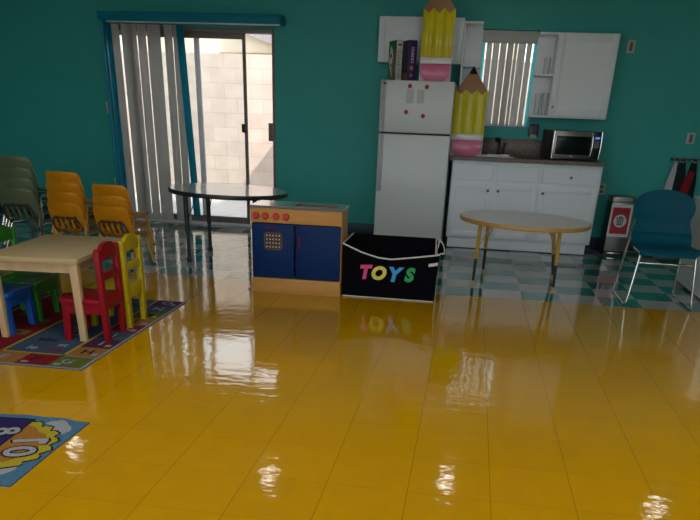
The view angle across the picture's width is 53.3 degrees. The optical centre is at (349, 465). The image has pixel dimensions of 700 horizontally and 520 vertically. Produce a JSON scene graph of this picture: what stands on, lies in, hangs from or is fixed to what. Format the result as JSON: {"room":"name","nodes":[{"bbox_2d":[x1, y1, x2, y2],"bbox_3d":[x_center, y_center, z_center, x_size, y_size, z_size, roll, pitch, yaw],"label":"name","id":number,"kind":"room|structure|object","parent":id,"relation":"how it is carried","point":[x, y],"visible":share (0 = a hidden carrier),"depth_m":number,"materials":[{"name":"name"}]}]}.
{"room":"children's room","nodes":[
{"label":"children's room","id":0,"kind":"room"},
{"bbox_2d":[0,212,699,519],"bbox_3d":[-0.811,-0.710,4.168,9.200,0.050,9.580,6,27,7],"label":"floor","id":1,"kind":"structure","parent":0,"point":[239,402],"depth_m":3.41,"materials":[{"name":"yellow tile"}]},
{"bbox_2d":[0,187,65,247],"bbox_3d":[-2.869,-2.226,6.316,0.400,0.593,0.472,8,27,12],"label":"chair","id":2,"kind":"object","parent":1,"relation":"on","point":[11,195],"visible":0.77,"depth_m":6.08,"materials":[{"name":"green plastic"}]},
{"bbox_2d":[0,176,68,246],"bbox_3d":[-2.863,-2.304,6.288,0.400,0.593,0.472,8,27,12],"label":"chair","id":3,"kind":"object","parent":2,"relation":"on","point":[14,182],"visible":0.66,"depth_m":6.01,"materials":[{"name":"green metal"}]},
{"bbox_2d":[0,166,70,236],"bbox_3d":[-2.858,-2.381,6.260,0.400,0.593,0.472,8,27,12],"label":"chair","id":4,"kind":"object","parent":3,"relation":"on","point":[5,171],"visible":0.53,"depth_m":5.97,"materials":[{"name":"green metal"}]},
{"bbox_2d":[0,156,69,229],"bbox_3d":[-2.853,-2.459,6.232,0.400,0.593,0.472,8,27,12],"label":"chair","id":5,"kind":"object","parent":4,"relation":"on","point":[12,161],"visible":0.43,"depth_m":5.95,"materials":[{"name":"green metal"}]},
{"bbox_2d":[0,414,89,486],"bbox_3d":[-1.685,-0.114,2.842,1.038,0.009,0.621,6,27,7],"label":"rug","id":6,"kind":"object","parent":1,"relation":"on","point":[26,441],"visible":1,"depth_m":2.85,"materials":[{"name":"blue carpet"}]},
{"bbox_2d":[47,201,111,258],"bbox_3d":[-2.376,-2.060,6.107,0.349,0.517,0.412,8,27,12],"label":"chair","id":7,"kind":"object","parent":1,"relation":"on","point":[70,209],"visible":0.71,"depth_m":5.90,"materials":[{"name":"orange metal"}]},
{"bbox_2d":[46,191,106,235],"bbox_3d":[-2.370,-2.134,6.083,0.349,0.517,0.412,8,27,12],"label":"chair","id":8,"kind":"object","parent":7,"relation":"on","point":[51,195],"visible":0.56,"depth_m":5.84,"materials":[{"name":"orange plastic"}]},
{"bbox_2d":[46,181,110,236],"bbox_3d":[-2.364,-2.208,6.059,0.349,0.518,0.412,8,27,12],"label":"chair","id":9,"kind":"object","parent":8,"relation":"on","point":[72,187],"visible":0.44,"depth_m":5.81,"materials":[{"name":"orange plastic"}]},
{"bbox_2d":[45,171,110,235],"bbox_3d":[-2.358,-2.282,6.035,0.349,0.517,0.412,8,27,12],"label":"chair","id":10,"kind":"object","parent":9,"relation":"on","point":[56,176],"visible":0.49,"depth_m":5.79,"materials":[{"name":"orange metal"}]},
{"bbox_2d":[0,292,185,370],"bbox_3d":[-2.005,-0.908,4.405,1.450,0.008,1.545,6,27,7],"label":"rug","id":11,"kind":"object","parent":1,"relation":"on","point":[43,344],"visible":0.69,"depth_m":4.11,"materials":[{"name":"carpet"}]},
{"bbox_2d":[2,282,37,334],"bbox_3d":[-2.100,-1.091,4.152,0.277,0.554,0.298,5,27,6],"label":"chair","id":12,"kind":"object","parent":11,"relation":"on","point":[14,293],"visible":0.94,"depth_m":4.19,"materials":[{"name":"blue paint"}]},
{"bbox_2d":[0,226,61,320],"bbox_3d":[-2.059,-1.230,4.432,0.277,0.554,0.298,5,27,5],"label":"chair","id":13,"kind":"object","parent":11,"relation":"on","point":[41,283],"visible":0.69,"depth_m":4.43,"materials":[{"name":"green paint"}]},
{"bbox_2d":[0,234,126,341],"bbox_3d":[-1.761,-1.120,4.325,0.530,0.475,0.790,3,27,2],"label":"table","id":14,"kind":"object","parent":11,"relation":"on","point":[55,254],"visible":0.64,"depth_m":4.01,"materials":[{"name":"beige laminate"}]},
{"bbox_2d":[58,241,126,341],"bbox_3d":[-1.522,-1.036,4.088,0.277,0.554,0.298,4,27,4],"label":"chair","id":15,"kind":"object","parent":11,"relation":"on","point":[98,301],"visible":0.92,"depth_m":4.03,"materials":[{"name":"red paint"}]},
{"bbox_2d":[85,233,146,327],"bbox_3d":[-1.476,-1.172,4.363,0.277,0.554,0.298,5,27,5],"label":"chair","id":16,"kind":"object","parent":11,"relation":"on","point":[132,287],"visible":0.77,"depth_m":4.33,"materials":[{"name":"yellow paint"}]},
{"bbox_2d":[93,205,155,271],"bbox_3d":[-1.940,-1.976,5.974,0.349,0.517,0.412,8,27,12],"label":"chair","id":17,"kind":"object","parent":1,"relation":"on","point":[110,213],"visible":0.77,"depth_m":5.77,"materials":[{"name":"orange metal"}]},
{"bbox_2d":[92,194,155,260],"bbox_3d":[-1.935,-2.053,5.949,0.349,0.517,0.412,8,27,12],"label":"chair","id":18,"kind":"object","parent":17,"relation":"on","point":[103,200],"visible":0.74,"depth_m":5.72,"materials":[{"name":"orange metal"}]},
{"bbox_2d":[92,184,155,251],"bbox_3d":[-1.929,-2.129,5.923,0.349,0.518,0.412,8,27,12],"label":"chair","id":19,"kind":"object","parent":18,"relation":"on","point":[99,189],"visible":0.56,"depth_m":5.69,"materials":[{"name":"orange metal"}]},
{"bbox_2d":[168,183,287,262],"bbox_3d":[-1.110,-2.242,6.449,1.070,0.625,1.070,6,27,7],"label":"round table","id":20,"kind":"object","parent":1,"relation":"on","point":[218,191],"visible":0.91,"depth_m":6.19,"materials":[{"name":"grey laminate"}]},
{"bbox_2d":[249,200,348,296],"bbox_3d":[-0.384,-1.673,5.360,0.696,0.634,0.367,5,27,6],"label":"play kitchen","id":21,"kind":"object","parent":1,"relation":"on","point":[297,247],"visible":0.98,"depth_m":5.21,"materials":[{"name":"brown wood"}]},
{"bbox_2d":[250,200,348,210],"bbox_3d":[-0.372,-1.953,5.228,0.694,0.015,0.352,5,27,6],"label":"countertop","id":22,"kind":"structure","parent":21,"relation":"on","point":[343,207],"depth_m":5.23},
{"bbox_2d":[295,204,338,207],"bbox_3d":[-0.243,-1.914,5.214,0.317,0.061,0.160,5,27,6],"label":"sink","id":23,"kind":"object","parent":21,"relation":"in","point":[301,205],"depth_m":5.27,"materials":[{"name":"grey metal"}]},
{"bbox_2d":[342,233,444,301],"bbox_3d":[0.337,-1.532,5.363,0.761,0.426,0.370,6,27,7],"label":"bin","id":24,"kind":"object","parent":1,"relation":"on","point":[374,266],"visible":1,"depth_m":5.27,"materials":[{"name":"black fabric"}]},
{"bbox_2d":[374,80,456,241],"bbox_3d":[0.690,-3.197,7.437,0.722,1.572,0.778,6,27,7],"label":"refrigerator","id":25,"kind":"object","parent":1,"relation":"on","point":[413,157],"visible":0.86,"depth_m":7.08,"materials":[{"name":"white metal"}]},
{"bbox_2d":[388,40,402,79],"bbox_3d":[0.446,-4.010,6.899,0.069,0.348,0.192,-8,28,-19],"label":"cereal box","id":26,"kind":"object","parent":25,"relation":"on","point":[395,46],"visible":0.95,"depth_m":6.85,"materials":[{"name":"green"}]},
{"bbox_2d":[389,52,394,78],"bbox_3d":[0.417,-3.970,6.903,0.001,0.232,0.140,-8,28,-19],"label":"food picture","id":27,"kind":"object","parent":26,"relation":"attached to","point":[393,62],"depth_m":6.89},
{"bbox_2d":[388,40,396,79],"bbox_3d":[0.417,-4.006,6.890,0.001,0.340,0.182,-8,28,-19],"label":"print","id":28,"kind":"object","parent":26,"relation":"attached to","point":[392,62],"depth_m":6.88},
{"bbox_2d":[397,42,402,72],"bbox_3d":[0.482,-3.974,6.819,0.052,0.298,0.002,-8,28,-19],"label":"print","id":29,"kind":"object","parent":26,"relation":"attached to","point":[399,44],"depth_m":6.81,"materials":[{"name":"grey"}]},
{"bbox_2d":[401,40,417,80],"bbox_3d":[0.584,-3.999,6.886,0.090,0.350,0.167,-7,28,-18],"label":"cereal box","id":30,"kind":"object","parent":25,"relation":"on","point":[409,55],"visible":0.94,"depth_m":6.83,"materials":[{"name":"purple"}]},
{"bbox_2d":[401,40,408,79],"bbox_3d":[0.542,-3.994,6.874,0.002,0.344,0.159,-7,28,-18],"label":"print","id":31,"kind":"object","parent":30,"relation":"attached to","point":[405,54],"depth_m":6.87},
{"bbox_2d":[406,89,413,102],"bbox_3d":[0.588,-3.626,6.835,0.074,0.118,0.001,6,27,7],"label":"paper slip","id":32,"kind":"object","parent":25,"relation":"attached to","point":[409,93],"visible":1,"depth_m":6.83,"materials":[{"name":"grey paper"}]},
{"bbox_2d":[416,90,424,103],"bbox_3d":[0.691,-3.615,6.822,0.073,0.118,0.001,6,27,7],"label":"paper slip","id":33,"kind":"object","parent":25,"relation":"attached to","point":[420,93],"visible":1,"depth_m":6.82,"materials":[{"name":"grey paper"}]},
{"bbox_2d":[419,0,455,81],"bbox_3d":[0.836,-4.120,6.630,0.306,0.812,0.061,6,26,7],"label":"pencil","id":34,"kind":"object","parent":25,"relation":"on","point":[438,27],"visible":0.94,"depth_m":6.64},
{"bbox_2d":[446,160,602,255],"bbox_3d":[1.832,-2.814,7.538,1.505,0.878,0.648,6,27,7],"label":"base cabinet","id":35,"kind":"object","parent":1,"relation":"on","point":[572,191],"visible":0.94,"depth_m":7.24,"materials":[{"name":"white paint"}]},
{"bbox_2d":[450,138,605,166],"bbox_3d":[1.841,-3.301,7.298,1.543,0.206,0.658,6,27,7],"label":"countertop","id":36,"kind":"structure","parent":35,"relation":"on","point":[526,150],"depth_m":7.53,"materials":[{"name":"brown stone"}]},
{"bbox_2d":[450,66,487,155],"bbox_3d":[1.216,-3.596,7.082,0.328,0.812,0.057,6,26,7],"label":"pencil","id":37,"kind":"object","parent":36,"relation":"on","point":[470,103],"visible":1,"depth_m":7.08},
{"bbox_2d":[481,154,516,157],"bbox_3d":[1.540,-3.234,7.433,0.450,0.142,0.370,6,27,7],"label":"sink","id":38,"kind":"object","parent":36,"relation":"in","point":[482,155],"visible":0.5,"depth_m":7.50,"materials":[{"name":"metal"}]},
{"bbox_2d":[488,137,509,155],"bbox_3d":[1.617,-3.439,7.503,0.240,0.183,0.162,6,27,7],"label":"sink faucet","id":39,"kind":"object","parent":36,"relation":"on","point":[496,138],"visible":0.99,"depth_m":7.54,"materials":[{"name":"black metal"}]},
{"bbox_2d":[540,129,603,160],"bbox_3d":[2.293,-3.325,7.225,0.507,0.275,0.446,1,27,-2],"label":"microwave oven","id":40,"kind":"object","parent":36,"relation":"on","point":[556,144],"visible":1,"depth_m":7.07,"materials":[{"name":"silver metal"}]},
{"bbox_2d":[460,210,591,291],"bbox_3d":[1.435,-1.803,5.865,1.062,0.549,1.062,6,27,7],"label":"round table","id":41,"kind":"object","parent":1,"relation":"on","point":[500,219],"visible":1,"depth_m":5.66,"materials":[{"name":"beige laminate"}]},
{"bbox_2d":[598,194,635,255],"bbox_3d":[2.861,-2.584,7.485,0.243,0.588,0.309,6,27,7],"label":"trash can","id":42,"kind":"object","parent":1,"relation":"on","point":[619,208],"visible":0.94,"depth_m":7.38,"materials":[{"name":"silver metal"}]},
{"bbox_2d":[612,189,699,309],"bbox_3d":[2.425,-1.692,5.415,0.518,0.815,0.588,6,27,7],"label":"chair","id":43,"kind":"object","parent":1,"relation":"on","point":[661,227],"visible":1,"depth_m":5.46,"materials":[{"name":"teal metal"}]},
{"bbox_2d":[677,196,699,299],"bbox_3d":[3.098,-1.739,5.652,0.472,0.735,1.082,6,27,7],"label":"base cabinet","id":44,"kind":"object","parent":1,"relation":"on","point":[685,276],"visible":0.71,"depth_m":5.92,"materials":[{"name":"white paint"}]},
{"bbox_2d":[0,0,699,238],"bbox_3d":[-0.004,-3.959,7.756,9.200,2.600,0.130,6,27,7],"label":"wall","id":45,"kind":"structure","parent":0,"point":[329,74],"depth_m":7.59,"materials":[{"name":"teal paint"}]},
{"bbox_2d":[99,21,121,184],"bbox_3d":[-2.718,-3.935,8.080,0.038,2.065,0.190,6,27,7],"label":"trim","id":46,"kind":"structure","parent":45,"relation":"attached to","point":[102,24],"depth_m":7.89,"materials":[{"name":"teal paint"}]},
{"bbox_2d":[96,10,285,25],"bbox_3d":[-1.707,-4.794,7.461,2.035,0.085,0.209,6,27,7],"label":"valance","id":47,"kind":"object","parent":45,"relation":"attached to","point":[242,18],"visible":0.9,"depth_m":7.37,"materials":[{"name":"teal paint"}]},
{"bbox_2d":[106,20,279,220],"bbox_3d":[-1.737,-3.846,7.904,1.953,2.053,0.088,6,27,7],"label":"vertical blind","id":48,"kind":"object","parent":45,"relation":"attached to","point":[128,31],"visible":0.95,"depth_m":7.91,"materials":[{"name":"plastic"}]},
{"bbox_2d":[119,26,275,226],"bbox_3d":[-1.790,-3.889,8.094,1.925,2.045,0.149,6,27,7],"label":"door","id":49,"kind":"structure","parent":45,"relation":"in","point":[196,33],"depth_m":7.91,"materials":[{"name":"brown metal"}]},
{"bbox_2d":[0,204,635,250],"bbox_3d":[-0.059,-2.821,8.250,9.200,0.120,0.008,6,27,7],"label":"baseboard","id":50,"kind":"structure","parent":45,"relation":"attached to","point":[359,228],"depth_m":8.21,"materials":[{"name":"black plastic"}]},
{"bbox_2d":[378,16,464,65],"bbox_3d":[0.735,-4.372,7.174,0.854,0.400,0.298,6,27,7],"label":"upper cabinet","id":51,"kind":"object","parent":45,"relation":"attached to","point":[391,28],"visible":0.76,"depth_m":7.04,"materials":[{"name":"white paint"}]},
{"bbox_2d":[459,21,483,85],"bbox_3d":[1.245,-4.107,7.224,0.186,0.828,0.278,6,27,7],"label":"open shelf","id":52,"kind":"object","parent":45,"relation":"attached to","point":[473,30],"visible":0.72,"depth_m":7.21,"materials":[{"name":"white paint"}]},
{"bbox_2d":[479,30,541,128],"bbox_3d":[1.651,-4.089,7.386,0.605,0.901,0.129,6,27,7],"label":"window","id":53,"kind":"structure","parent":45,"relation":"in","point":[528,119],"depth_m":7.49,"materials":[{"name":"metal"}]},
{"bbox_2d":[480,30,538,126],"bbox_3d":[1.644,-4.073,7.349,0.556,0.873,0.069,6,27,7],"label":"window blind","id":54,"kind":"object","parent":53,"relation":"attached to","point":[522,38],"visible":0.91,"depth_m":7.33,"materials":[{"name":"grey plastic"}]},
{"bbox_2d":[528,124,538,137],"bbox_3d":[1.964,-3.587,7.465,0.105,0.135,0.075,6,27,7],"label":"soap dispenser","id":55,"kind":"object","parent":45,"relation":"attached to","point":[533,129],"visible":1,"depth_m":7.44,"materials":[{"name":"black plastic"}]},
{"bbox_2d":[528,32,620,119],"bbox_3d":[2.263,-3.954,7.087,0.762,0.750,0.326,6,27,7],"label":"upper cabinet","id":56,"kind":"object","parent":45,"relation":"attached to","point":[577,84],"visible":1,"depth_m":7.01,"materials":[{"name":"white paint"}]},
{"bbox_2d":[534,74,552,77],"bbox_3d":[1.980,-3.998,7.139,0.176,0.018,0.261,6,27,7],"label":"shelf","id":57,"kind":"object","parent":56,"relation":"attached to","point":[535,75],"depth_m":7.06,"materials":[{"name":"white paint"}]},
{"bbox_2d":[598,183,605,194],"bbox_3d":[2.755,-3.034,7.633,0.085,0.112,0.009,6,27,7],"label":"wall outlet","id":58,"kind":"object","parent":45,"relation":"attached to","point":[602,188],"visible":0.85,"depth_m":7.63,"materials":[{"name":"beige plastic"}]},
{"bbox_2d":[626,40,635,52],"bbox_3d":[2.835,-4.229,7.027,0.077,0.112,0.010,6,27,7],"label":"wall plate","id":59,"kind":"object","parent":45,"relation":"attached to","point":[631,43],"visible":1,"depth_m":7.03,"materials":[{"name":"beige plastic"}]},
{"bbox_2d":[670,156,699,163],"bbox_3d":[3.844,-3.202,7.319,0.900,0.062,0.060,6,27,7],"label":"hook rail","id":60,"kind":"object","parent":45,"relation":"attached to","point":[674,159],"visible":1,"depth_m":7.37,"materials":[{"name":"silver metal"}]},
{"bbox_2d":[664,161,676,189],"bbox_3d":[3.425,-3.062,7.443,0.120,0.350,0.022,6,27,7],"label":"hand towel","id":61,"kind":"object","parent":60,"relation":"hanging from","point":[670,180],"visible":0.75,"depth_m":7.43,"materials":[{"name":"white fabric"}]},
{"bbox_2d":[672,163,685,190],"bbox_3d":[3.510,-3.061,7.436,0.110,0.320,0.040,6,27,7],"label":"hanging cloth","id":62,"kind":"object","parent":60,"relation":"hanging from","point":[680,175],"visible":0.75,"depth_m":7.41,"materials":[{"name":"fabric"}]},
{"bbox_2d":[679,171,693,193],"bbox_3d":[3.584,-3.009,7.428,0.110,0.260,0.030,6,27,7],"label":"hanging cloth","id":63,"kind":"object","parent":60,"relation":"hanging from","point":[685,185],"visible":0.78,"depth_m":7.41,"materials":[{"name":"red fabric"}]},
{"bbox_2d":[687,163,696,198],"bbox_3d":[3.637,-3.024,7.450,0.135,0.390,0.020,6,27,7],"label":"hanging cloth","id":64,"kind":"object","parent":60,"relation":"hanging from","point":[693,167],"visible":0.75,"depth_m":7.42,"materials":[{"name":"fabric"}]},
{"bbox_2d":[685,133,695,143],"bbox_3d":[3.566,-3.427,7.291,0.083,0.107,0.010,6,27,7],"label":"wall plate","id":65,"kind":"object","parent":45,"relation":"attached to","point":[690,139],"visible":1,"depth_m":7.29,"materials":[{"name":"beige plastic"}]},
{"label":"outside","id":66,"kind":"structure","parent":0,"visible":0},
{"bbox_2d":[135,193,273,216],"bbox_3d":[2.449,-7.872,18.797,30.000,0.080,23.620,6,27,7],"label":"patio","id":67,"kind":"structure","parent":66,"point":[232,208],"depth_m":10.22,"materials":[{"name":"concrete"}]},
{"bbox_2d":[120,34,518,61],"bbox_3d":[-2.537,-9.392,17.438,13.000,3.500,6.300,6,27,7],"label":"neighbor house","id":68,"kind":"structure","parent":67,"relation":"on","point":[255,43],"depth_m":14.51,"materials":[{"name":"beige paint"}]},
{"bbox_2d":[121,51,531,194],"bbox_3d":[1.089,-5.021,10.632,26.000,2.040,0.200,6,27,7],"label":"wall","id":69,"kind":"structure","parent":67,"relation":"on","point":[221,73],"depth_m":10.85,"materials":[{"name":"beige brick"}]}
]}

